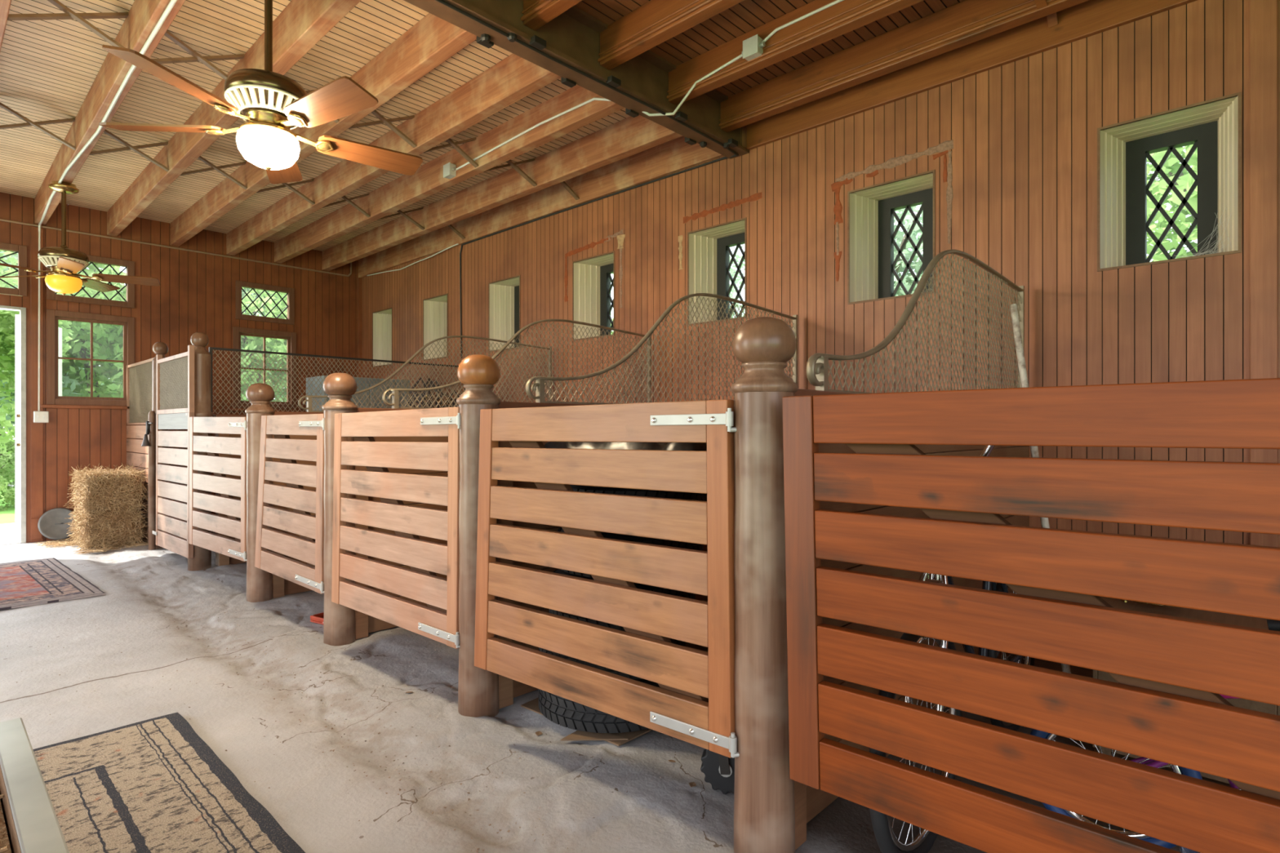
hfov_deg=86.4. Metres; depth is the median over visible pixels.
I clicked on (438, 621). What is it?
gate
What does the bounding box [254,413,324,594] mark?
gate
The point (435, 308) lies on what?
window
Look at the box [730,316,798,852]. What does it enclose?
post
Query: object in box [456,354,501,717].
post
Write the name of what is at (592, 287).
window
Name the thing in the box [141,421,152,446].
brush
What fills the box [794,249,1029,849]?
wall
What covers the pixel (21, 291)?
window
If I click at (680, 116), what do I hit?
clip
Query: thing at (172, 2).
electrical cable
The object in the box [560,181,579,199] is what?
brace
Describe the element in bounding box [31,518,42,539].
trim
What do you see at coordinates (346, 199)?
brace
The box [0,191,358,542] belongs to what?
wall
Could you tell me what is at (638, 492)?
tyre
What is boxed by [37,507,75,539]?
disc
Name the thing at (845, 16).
joist
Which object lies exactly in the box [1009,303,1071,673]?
wooden pole
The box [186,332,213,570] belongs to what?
post
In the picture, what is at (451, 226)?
brace
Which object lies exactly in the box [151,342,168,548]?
post
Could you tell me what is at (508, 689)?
wall
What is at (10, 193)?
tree
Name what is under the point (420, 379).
straps
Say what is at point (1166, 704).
gate
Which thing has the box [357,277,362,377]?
trim
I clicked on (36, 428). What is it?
trim
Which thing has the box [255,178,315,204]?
brace
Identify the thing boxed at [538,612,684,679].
tyre
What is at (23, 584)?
oriental rug
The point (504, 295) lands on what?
window
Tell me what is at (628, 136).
joist
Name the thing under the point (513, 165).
brace
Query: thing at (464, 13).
electrical cable
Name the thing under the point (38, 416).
switch box
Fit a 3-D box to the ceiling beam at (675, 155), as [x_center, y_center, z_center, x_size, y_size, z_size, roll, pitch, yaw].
[-1.653,-2.255,7.453,6.380,0.290,0.035,0,0,43]
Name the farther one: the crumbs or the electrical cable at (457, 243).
the electrical cable at (457, 243)
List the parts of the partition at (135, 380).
frame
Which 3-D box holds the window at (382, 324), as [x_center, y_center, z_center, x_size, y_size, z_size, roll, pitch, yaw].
[-3.366,-1.208,9.325,0.574,0.776,0.346,0,0,43]
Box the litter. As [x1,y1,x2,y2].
[27,538,148,554]
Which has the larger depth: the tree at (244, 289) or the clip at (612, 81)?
the tree at (244, 289)
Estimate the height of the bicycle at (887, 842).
1.302 m
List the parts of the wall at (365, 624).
cap rail, scroll rail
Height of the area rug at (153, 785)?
0.021 m
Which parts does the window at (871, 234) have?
sash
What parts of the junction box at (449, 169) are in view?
plate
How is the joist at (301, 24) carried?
attached to the ceiling
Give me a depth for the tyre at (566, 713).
2.61 m
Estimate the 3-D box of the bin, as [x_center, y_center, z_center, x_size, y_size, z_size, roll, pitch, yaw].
[-1.454,0.958,1.003,1.200,0.436,0.900,0,0,43]
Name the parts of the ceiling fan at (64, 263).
fan blade, fan blade, lamp shade, down rod, fan blade, fan blade, fan blade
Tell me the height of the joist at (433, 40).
0.259 m
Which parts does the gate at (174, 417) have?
frame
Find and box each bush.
[0,433,14,479]
[0,447,14,511]
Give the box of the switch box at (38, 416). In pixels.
[33,411,48,422]
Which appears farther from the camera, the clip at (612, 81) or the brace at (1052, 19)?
the clip at (612, 81)
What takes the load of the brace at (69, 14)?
attached to the joist at (144, 15)
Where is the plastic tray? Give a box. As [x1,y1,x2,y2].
[310,612,324,624]
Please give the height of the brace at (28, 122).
0.250 m
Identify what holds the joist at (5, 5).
attached to the ceiling
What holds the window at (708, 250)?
in the wall at (1011, 148)
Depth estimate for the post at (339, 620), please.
3.77 m
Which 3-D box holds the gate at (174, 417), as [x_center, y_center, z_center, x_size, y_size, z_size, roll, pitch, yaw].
[-4.157,0.212,6.052,1.254,1.786,0.046,0,0,43]
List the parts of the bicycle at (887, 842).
frame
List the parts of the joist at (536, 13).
bead moulding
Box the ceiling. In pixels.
[0,0,964,251]
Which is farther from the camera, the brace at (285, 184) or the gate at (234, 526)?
the brace at (285, 184)
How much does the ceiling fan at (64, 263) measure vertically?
0.976 m
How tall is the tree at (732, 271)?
5.783 m
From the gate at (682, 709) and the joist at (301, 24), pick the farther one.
the joist at (301, 24)
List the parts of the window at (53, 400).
sill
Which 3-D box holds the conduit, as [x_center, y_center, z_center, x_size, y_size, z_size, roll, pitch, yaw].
[-6.674,-2.242,6.766,0.022,0.276,7.671,0,0,43]
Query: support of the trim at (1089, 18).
attached to the wall at (1011, 148)
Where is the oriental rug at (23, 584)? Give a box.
[0,557,106,610]
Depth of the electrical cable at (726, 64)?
4.63 m
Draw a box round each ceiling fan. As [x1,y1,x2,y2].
[0,180,159,295]
[98,0,422,184]
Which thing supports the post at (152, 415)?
on the floor
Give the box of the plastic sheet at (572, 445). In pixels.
[544,441,706,450]
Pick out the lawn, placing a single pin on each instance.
(7, 516)
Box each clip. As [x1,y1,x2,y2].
[476,35,493,48]
[529,35,546,49]
[560,77,576,87]
[606,75,621,88]
[625,107,639,117]
[675,111,687,121]
[684,137,696,145]
[726,137,737,147]
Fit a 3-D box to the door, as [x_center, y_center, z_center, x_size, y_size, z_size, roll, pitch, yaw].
[-6.791,-0.012,7.032,0.791,2.464,2.090,0,0,14]
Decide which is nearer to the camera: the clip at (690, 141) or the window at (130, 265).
the clip at (690, 141)
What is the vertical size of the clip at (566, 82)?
0.085 m
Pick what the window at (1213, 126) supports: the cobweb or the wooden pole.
the cobweb
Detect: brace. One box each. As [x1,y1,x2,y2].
[0,102,75,150]
[7,0,128,48]
[88,128,168,171]
[151,30,244,79]
[180,155,247,189]
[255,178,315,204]
[305,89,339,123]
[322,193,370,217]
[348,110,417,147]
[377,207,425,230]
[424,137,478,167]
[447,224,465,239]
[483,158,537,186]
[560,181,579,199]
[1046,12,1057,27]
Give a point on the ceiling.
(48, 68)
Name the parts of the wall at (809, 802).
cap rail, scroll rail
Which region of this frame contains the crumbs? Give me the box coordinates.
[6,595,686,852]
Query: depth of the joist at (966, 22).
4.14 m
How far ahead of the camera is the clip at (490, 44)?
3.65 m
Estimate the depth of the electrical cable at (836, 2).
3.86 m
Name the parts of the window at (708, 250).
sash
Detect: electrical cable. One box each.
[37,0,177,411]
[367,243,458,275]
[435,0,738,358]
[454,53,742,171]
[761,0,844,42]
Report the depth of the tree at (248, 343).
18.79 m
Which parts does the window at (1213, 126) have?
sash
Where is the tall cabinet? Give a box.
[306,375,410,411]
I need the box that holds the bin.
[0,717,69,852]
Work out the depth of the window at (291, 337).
8.78 m
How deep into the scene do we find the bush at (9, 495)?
10.32 m
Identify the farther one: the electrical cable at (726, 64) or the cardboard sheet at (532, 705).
the electrical cable at (726, 64)
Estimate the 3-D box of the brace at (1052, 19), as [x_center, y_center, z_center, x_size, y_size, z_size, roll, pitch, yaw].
[2.194,-2.290,3.691,0.095,0.193,0.165,0,0,43]
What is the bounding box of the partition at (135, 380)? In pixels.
[126,357,153,542]
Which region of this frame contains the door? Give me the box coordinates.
[0,305,62,545]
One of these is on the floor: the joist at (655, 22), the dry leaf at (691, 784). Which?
the dry leaf at (691, 784)
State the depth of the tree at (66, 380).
16.99 m
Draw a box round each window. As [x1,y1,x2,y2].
[0,242,26,296]
[40,309,134,408]
[46,254,134,308]
[227,326,301,412]
[235,280,294,324]
[372,306,392,367]
[422,293,448,360]
[488,275,520,351]
[572,250,614,341]
[687,217,746,325]
[847,169,935,304]
[1097,91,1241,271]
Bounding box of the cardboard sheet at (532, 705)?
[520,697,652,746]
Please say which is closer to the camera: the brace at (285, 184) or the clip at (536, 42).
the clip at (536, 42)
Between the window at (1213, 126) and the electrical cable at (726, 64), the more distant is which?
the electrical cable at (726, 64)
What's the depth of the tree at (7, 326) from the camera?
11.29 m
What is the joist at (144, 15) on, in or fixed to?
attached to the ceiling
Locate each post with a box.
[148,410,155,550]
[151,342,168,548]
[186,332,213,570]
[244,382,275,602]
[321,372,357,645]
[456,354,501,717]
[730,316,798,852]
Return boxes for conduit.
[0,218,351,276]
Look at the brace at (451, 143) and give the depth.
5.50 m
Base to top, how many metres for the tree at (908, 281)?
6.678 m
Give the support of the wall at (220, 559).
on the floor
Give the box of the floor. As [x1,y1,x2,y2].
[0,531,1181,852]
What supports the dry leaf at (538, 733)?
on the floor
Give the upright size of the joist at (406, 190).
0.259 m
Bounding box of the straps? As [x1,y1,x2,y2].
[406,377,462,408]
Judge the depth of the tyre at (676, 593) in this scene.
2.65 m
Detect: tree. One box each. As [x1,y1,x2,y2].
[0,193,126,455]
[0,249,79,453]
[0,250,126,466]
[0,251,84,435]
[100,231,286,397]
[106,287,287,401]
[729,245,744,318]
[893,204,922,296]
[1146,144,1197,262]
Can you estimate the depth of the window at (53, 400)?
7.43 m
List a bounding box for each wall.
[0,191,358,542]
[208,346,465,565]
[272,335,551,598]
[355,319,651,639]
[362,0,1279,597]
[497,293,797,709]
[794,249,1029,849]
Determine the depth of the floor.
2.73 m
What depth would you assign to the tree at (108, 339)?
17.65 m
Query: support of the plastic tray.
on the floor
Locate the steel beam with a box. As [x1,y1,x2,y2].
[404,0,749,159]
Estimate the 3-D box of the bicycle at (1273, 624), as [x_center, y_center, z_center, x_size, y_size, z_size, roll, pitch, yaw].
[1.632,0.865,1.706,1.028,0.671,0.587,0,0,7]
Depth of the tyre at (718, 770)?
2.22 m
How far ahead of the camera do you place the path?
7.85 m
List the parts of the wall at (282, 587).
cap rail, scroll rail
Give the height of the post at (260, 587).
1.539 m
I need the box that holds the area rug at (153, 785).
[32,712,305,852]
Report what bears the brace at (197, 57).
attached to the joist at (301, 24)
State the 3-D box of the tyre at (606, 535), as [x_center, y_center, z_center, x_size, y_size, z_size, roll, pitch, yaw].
[-0.041,0.509,2.913,0.620,0.190,0.620,0,0,13]
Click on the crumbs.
(460, 784)
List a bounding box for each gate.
[152,344,194,558]
[188,417,246,561]
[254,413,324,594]
[331,406,460,648]
[474,399,739,758]
[782,377,1279,852]
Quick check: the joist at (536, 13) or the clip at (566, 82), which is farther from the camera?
the clip at (566, 82)
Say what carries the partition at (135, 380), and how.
on the floor
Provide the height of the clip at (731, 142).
0.035 m
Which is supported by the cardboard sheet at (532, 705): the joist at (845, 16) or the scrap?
the scrap
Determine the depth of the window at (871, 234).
4.62 m
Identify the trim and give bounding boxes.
[30,226,43,542]
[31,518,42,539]
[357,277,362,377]
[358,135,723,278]
[746,0,1197,150]
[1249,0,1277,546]
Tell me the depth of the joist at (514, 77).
5.17 m
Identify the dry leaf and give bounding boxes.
[535,731,542,736]
[688,782,696,787]
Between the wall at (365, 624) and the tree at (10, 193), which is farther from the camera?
the tree at (10, 193)
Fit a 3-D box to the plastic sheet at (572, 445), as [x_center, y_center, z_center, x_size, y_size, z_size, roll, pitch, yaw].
[0.117,0.111,2.833,1.040,0.241,0.840,0,0,43]
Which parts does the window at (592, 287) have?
sash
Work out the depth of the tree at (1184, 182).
6.06 m
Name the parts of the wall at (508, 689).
cap rail, scroll rail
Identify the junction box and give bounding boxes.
[443,162,456,178]
[741,34,765,61]
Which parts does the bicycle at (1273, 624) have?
frame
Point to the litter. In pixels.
(56, 543)
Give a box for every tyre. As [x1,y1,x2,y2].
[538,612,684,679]
[538,678,660,733]
[548,568,695,631]
[557,527,703,578]
[569,484,706,501]
[700,749,734,794]
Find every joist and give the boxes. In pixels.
[0,0,11,52]
[34,0,186,224]
[106,0,360,236]
[169,13,476,246]
[226,53,561,255]
[274,84,623,263]
[322,115,682,271]
[520,0,582,30]
[597,0,744,70]
[666,0,923,105]
[719,0,1088,132]
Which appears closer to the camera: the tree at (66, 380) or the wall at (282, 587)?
the wall at (282, 587)
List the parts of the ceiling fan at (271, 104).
fan blade, fan blade, lamp shade, down rod, fan blade, fan blade, fan blade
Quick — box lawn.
[0,444,14,524]
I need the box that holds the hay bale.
[64,462,148,551]
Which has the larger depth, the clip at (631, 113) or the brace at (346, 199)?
the brace at (346, 199)
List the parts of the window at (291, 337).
sill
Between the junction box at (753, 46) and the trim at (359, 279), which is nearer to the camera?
the junction box at (753, 46)
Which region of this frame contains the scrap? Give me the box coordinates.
[560,730,627,741]
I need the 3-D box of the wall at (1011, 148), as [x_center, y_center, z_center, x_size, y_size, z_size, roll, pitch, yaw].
[0.587,-0.590,5.362,12.510,3.620,0.013,0,0,43]
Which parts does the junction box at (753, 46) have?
plate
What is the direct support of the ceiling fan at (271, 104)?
hanging from the ceiling
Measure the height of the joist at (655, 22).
0.214 m
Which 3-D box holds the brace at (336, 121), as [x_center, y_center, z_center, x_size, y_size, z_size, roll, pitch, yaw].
[-2.307,-2.270,4.621,0.076,0.250,0.507,0,0,43]
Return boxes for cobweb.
[1176,208,1231,257]
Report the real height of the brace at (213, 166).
0.250 m
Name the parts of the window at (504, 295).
sash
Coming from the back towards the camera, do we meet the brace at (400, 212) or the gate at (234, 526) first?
the brace at (400, 212)
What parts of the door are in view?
frame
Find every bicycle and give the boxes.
[869,445,1034,852]
[1029,619,1279,852]
[1092,596,1279,786]
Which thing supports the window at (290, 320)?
in the wall at (196, 292)
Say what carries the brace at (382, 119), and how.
attached to the joist at (433, 40)
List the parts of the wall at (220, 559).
cap rail, frame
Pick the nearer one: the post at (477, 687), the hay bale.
the post at (477, 687)
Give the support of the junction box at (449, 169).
attached to the joist at (406, 190)
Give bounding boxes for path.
[0,482,19,542]
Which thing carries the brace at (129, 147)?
attached to the joist at (144, 15)

